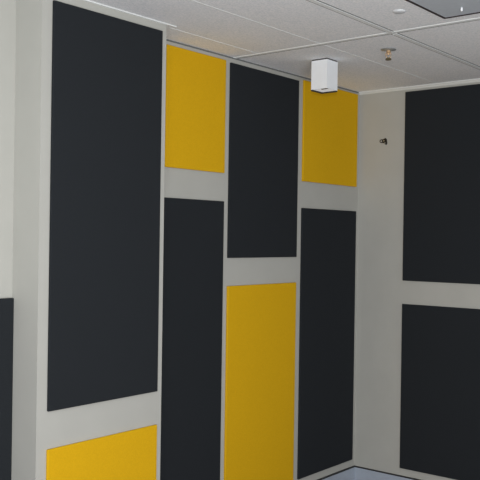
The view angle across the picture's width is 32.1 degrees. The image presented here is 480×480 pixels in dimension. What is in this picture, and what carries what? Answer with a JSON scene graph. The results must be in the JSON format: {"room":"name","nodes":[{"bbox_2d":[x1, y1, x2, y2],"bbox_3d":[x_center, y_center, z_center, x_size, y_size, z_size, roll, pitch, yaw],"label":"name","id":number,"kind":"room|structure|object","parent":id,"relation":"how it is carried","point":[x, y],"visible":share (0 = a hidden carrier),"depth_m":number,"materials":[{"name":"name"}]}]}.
{"room":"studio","nodes":[
{"label":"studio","id":0,"kind":"room"},
{"bbox_2d":[0,0,15,298],"bbox_3d":[-2.457,0.340,2.705,0.144,3.168,3.969,1,0,39],"label":"wall","id":1,"kind":"structure","parent":0,"point":[7,7],"depth_m":4.16,"materials":[{"name":"paint"}]},
{"bbox_2d":[0,298,13,479],"bbox_3d":[-1.455,1.015,3.817,0.018,1.456,0.968,1,0,39],"label":"acoustic panel","id":2,"kind":"object","parent":1,"relation":"attached to","point":[6,304],"visible":1,"depth_m":4.16,"materials":[{"name":"grey fabric"}]},
{"bbox_2d":[11,0,166,479],"bbox_3d":[-0.865,0.358,4.523,0.396,3.168,0.862,1,0,39],"label":"wall pillar","id":3,"kind":"structure","parent":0,"point":[35,430],"depth_m":4.13,"materials":[{"name":"paint"}]},
{"bbox_2d":[46,425,156,479],"bbox_3d":[-0.715,1.394,4.403,0.015,0.718,0.758,1,0,39],"label":"acoustic panel","id":4,"kind":"object","parent":3,"relation":"attached to","point":[132,454],"visible":1,"depth_m":4.41,"materials":[{"name":"yellow fabric"}]},
{"bbox_2d":[47,0,162,411],"bbox_3d":[-0.692,-0.164,4.398,0.015,2.022,0.758,1,0,39],"label":"acoustic panel","id":5,"kind":"object","parent":3,"relation":"attached to","point":[106,88],"visible":1,"depth_m":4.36,"materials":[{"name":"grey fabric"}]},
{"bbox_2d":[164,41,359,479],"bbox_3d":[0.105,0.368,5.911,0.144,3.168,2.515,1,0,39],"label":"wall","id":6,"kind":"structure","parent":0,"point":[178,183],"depth_m":5.89,"materials":[{"name":"paint"}]},
{"bbox_2d":[160,198,223,479],"bbox_3d":[-0.300,0.758,5.297,0.015,2.030,0.557,1,0,39],"label":"acoustic panel","id":7,"kind":"object","parent":6,"relation":"attached to","point":[193,243],"visible":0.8,"depth_m":5.28,"materials":[{"name":"grey fabric"}]},
{"bbox_2d":[165,44,225,172],"bbox_3d":[-0.277,-0.815,5.293,0.015,0.744,0.557,1,0,39],"label":"acoustic panel","id":8,"kind":"object","parent":6,"relation":"attached to","point":[195,105],"visible":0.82,"depth_m":5.27,"materials":[{"name":"yellow fabric"}]},
{"bbox_2d":[224,282,295,479],"bbox_3d":[0.152,1.044,5.856,0.015,1.468,0.783,1,0,39],"label":"acoustic panel","id":9,"kind":"object","parent":6,"relation":"attached to","point":[260,318],"visible":1,"depth_m":5.83,"materials":[{"name":"yellow fabric"}]},
{"bbox_2d":[166,39,358,92],"bbox_3d":[0.179,-1.211,5.848,0.007,0.007,2.489,1,0,39],"label":"trim","id":10,"kind":"structure","parent":6,"relation":"attached to","point":[166,39],"depth_m":5.66,"materials":[{"name":"grey metal"}]},
{"bbox_2d":[227,63,298,257],"bbox_3d":[0.175,-0.527,5.852,0.015,1.298,0.783,1,0,39],"label":"acoustic panel","id":11,"kind":"object","parent":6,"relation":"attached to","point":[263,106],"visible":1,"depth_m":5.82,"materials":[{"name":"grey fabric"}]},
{"bbox_2d":[297,208,355,478],"bbox_3d":[0.685,0.774,6.504,0.015,2.019,0.762,1,0,39],"label":"acoustic panel","id":12,"kind":"object","parent":6,"relation":"attached to","point":[328,237],"visible":1,"depth_m":6.47,"materials":[{"name":"grey fabric"}]},
{"bbox_2d":[302,80,357,186],"bbox_3d":[0.709,-0.810,6.499,0.015,0.751,0.762,1,0,39],"label":"acoustic panel","id":13,"kind":"object","parent":6,"relation":"attached to","point":[330,120],"visible":0.95,"depth_m":6.47,"materials":[{"name":"yellow fabric"}]},
{"bbox_2d":[317,466,354,479],"bbox_3d":[0.141,1.841,5.856,0.019,0.007,2.496,1,0,39],"label":"trim","id":14,"kind":"structure","parent":6,"relation":"attached to","point":[348,468],"depth_m":6.62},
{"bbox_2d":[323,467,354,479],"bbox_3d":[0.140,1.899,5.858,0.017,0.109,2.498,1,0,39],"label":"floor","id":15,"kind":"structure","parent":6,"relation":"attached to","point":[349,474],"depth_m":6.71,"materials":[{"name":"ceramic"}]},
{"bbox_2d":[89,0,479,91],"bbox_3d":[1.252,-1.247,1.965,6.820,0.120,7.490,1,0,39],"label":"ceiling","id":16,"kind":"structure","parent":0,"point":[306,19],"depth_m":4.92,"materials":[{"name":"tile"}]},
{"bbox_2d":[82,0,176,27],"bbox_3d":[-1.916,-1.234,2.877,0.016,0.005,4.897,1,0,39],"label":"trim","id":17,"kind":"structure","parent":16,"relation":"attached to","point":[99,4],"depth_m":4.49,"materials":[{"name":"metal"}]},
{"bbox_2d":[171,28,257,53],"bbox_3d":[-0.143,-1.216,5.119,0.006,0.002,0.820,1,0,39],"label":"trim","id":18,"kind":"structure","parent":16,"relation":"attached to","point":[171,28],"depth_m":5.09,"materials":[{"name":"metal"}]},
{"bbox_2d":[191,0,319,43],"bbox_3d":[-1.319,-1.227,2.919,0.007,0.001,5.716,1,0,39],"label":"trim","id":19,"kind":"structure","parent":16,"relation":"attached to","point":[191,0],"depth_m":4.61,"materials":[{"name":"metal"}]},
{"bbox_2d":[311,58,337,93],"bbox_3d":[0.569,-1.104,5.622,0.127,0.209,0.130,1,0,39],"label":"ceiling light","id":20,"kind":"object","parent":16,"relation":"attached to","point":[324,71],"visible":1,"depth_m":5.58,"materials":[{"name":"white metal"}]},
{"bbox_2d":[316,89,334,91],"bbox_3d":[0.567,-1.011,5.622,0.113,0.004,0.117,1,0,39],"label":"diffuser","id":21,"kind":"object","parent":20,"relation":"attached to","point":[317,90],"depth_m":5.63,"materials":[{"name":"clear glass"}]},
{"bbox_2d":[308,0,393,32],"bbox_3d":[-0.939,-1.220,2.608,0.029,0.004,5.716,1,0,39],"label":"trim","id":22,"kind":"structure","parent":16,"relation":"attached to","point":[313,1],"depth_m":4.47,"materials":[{"name":"metal"}]},
{"bbox_2d":[233,18,479,58],"bbox_3d":[2.557,-1.171,3.465,6.692,0.003,0.031,1,0,39],"label":"trim","id":23,"kind":"structure","parent":16,"relation":"attached to","point":[473,19],"depth_m":4.95,"materials":[{"name":"metal"}]},
{"bbox_2d":[324,45,434,82],"bbox_3d":[1.010,-1.201,5.773,0.007,0.001,1.554,1,0,39],"label":"trim","id":24,"kind":"structure","parent":16,"relation":"attached to","point":[324,45],"depth_m":5.66,"materials":[{"name":"metal"}]},
{"bbox_2d":[381,48,395,60],"bbox_3d":[0.931,-1.165,5.242,0.096,0.074,0.096,1,0,39],"label":"sprinkler","id":25,"kind":"object","parent":16,"relation":"attached to","point":[388,50],"visible":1,"depth_m":5.23,"materials":[{"name":"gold metal"}]},
{"bbox_2d":[393,9,405,13],"bbox_3d":[0.836,-1.196,4.382,0.068,0.010,0.068,1,0,39],"label":"cover plate","id":26,"kind":"object","parent":16,"relation":"attached to","point":[399,11],"visible":1,"depth_m":4.36,"materials":[{"name":"plastic"}]},
{"bbox_2d":[392,33,479,69],"bbox_3d":[1.391,-1.194,5.462,0.029,0.004,1.554,1,0,39],"label":"trim","id":27,"kind":"structure","parent":16,"relation":"attached to","point":[396,34],"depth_m":5.26,"materials":[{"name":"metal"}]},
{"bbox_2d":[405,0,479,18],"bbox_3d":[0.985,-1.185,3.956,0.508,0.024,0.986,1,0,39],"label":"recessed light","id":28,"kind":"object","parent":16,"relation":"in","point":[445,9],"visible":1,"depth_m":4.28,"materials":[{"name":"black metal"}]},
{"bbox_2d":[354,82,479,479],"bbox_3d":[3.541,0.422,4.822,6.844,3.168,0.144,1,0,39],"label":"wall","id":29,"kind":"structure","parent":0,"point":[382,291],"depth_m":6.69,"materials":[{"name":"paint"}]},
{"bbox_2d":[380,138,386,144],"bbox_3d":[1.149,-0.788,6.686,0.063,0.055,0.016,1,0,27],"label":"wall bracket","id":30,"kind":"object","parent":29,"relation":"attached to","point":[384,141],"visible":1,"depth_m":6.68,"materials":[{"name":"metal"}]},
{"bbox_2d":[355,467,412,479],"bbox_3d":[3.523,1.952,4.719,6.700,0.109,0.017,1,0,39],"label":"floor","id":31,"kind":"structure","parent":29,"relation":"attached to","point":[360,474],"depth_m":6.71,"materials":[{"name":"ceramic"}]},
{"bbox_2d":[354,465,420,479],"bbox_3d":[3.523,1.894,4.718,6.700,0.007,0.019,1,0,39],"label":"trim","id":32,"kind":"structure","parent":29,"relation":"attached to","point":[354,465],"depth_m":6.63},
{"bbox_2d":[359,78,479,94],"bbox_3d":[3.572,-1.151,4.715,6.700,0.020,0.005,1,0,39],"label":"trim","id":33,"kind":"structure","parent":29,"relation":"attached to","point":[471,81],"depth_m":6.49,"materials":[{"name":"metal"}]},
{"bbox_2d":[400,304,479,479],"bbox_3d":[1.886,1.158,6.064,1.597,1.290,0.015,1,0,39],"label":"acoustic panel","id":34,"kind":"object","parent":29,"relation":"attached to","point":[440,410],"visible":1,"depth_m":6.35,"materials":[{"name":"grey fabric"}]},
{"bbox_2d":[402,84,479,283],"bbox_3d":[1.909,-0.411,6.059,1.597,1.481,0.015,1,0,39],"label":"acoustic panel","id":35,"kind":"object","parent":29,"relation":"attached to","point":[441,216],"visible":1,"depth_m":6.35,"materials":[{"name":"grey fabric"}]}
]}

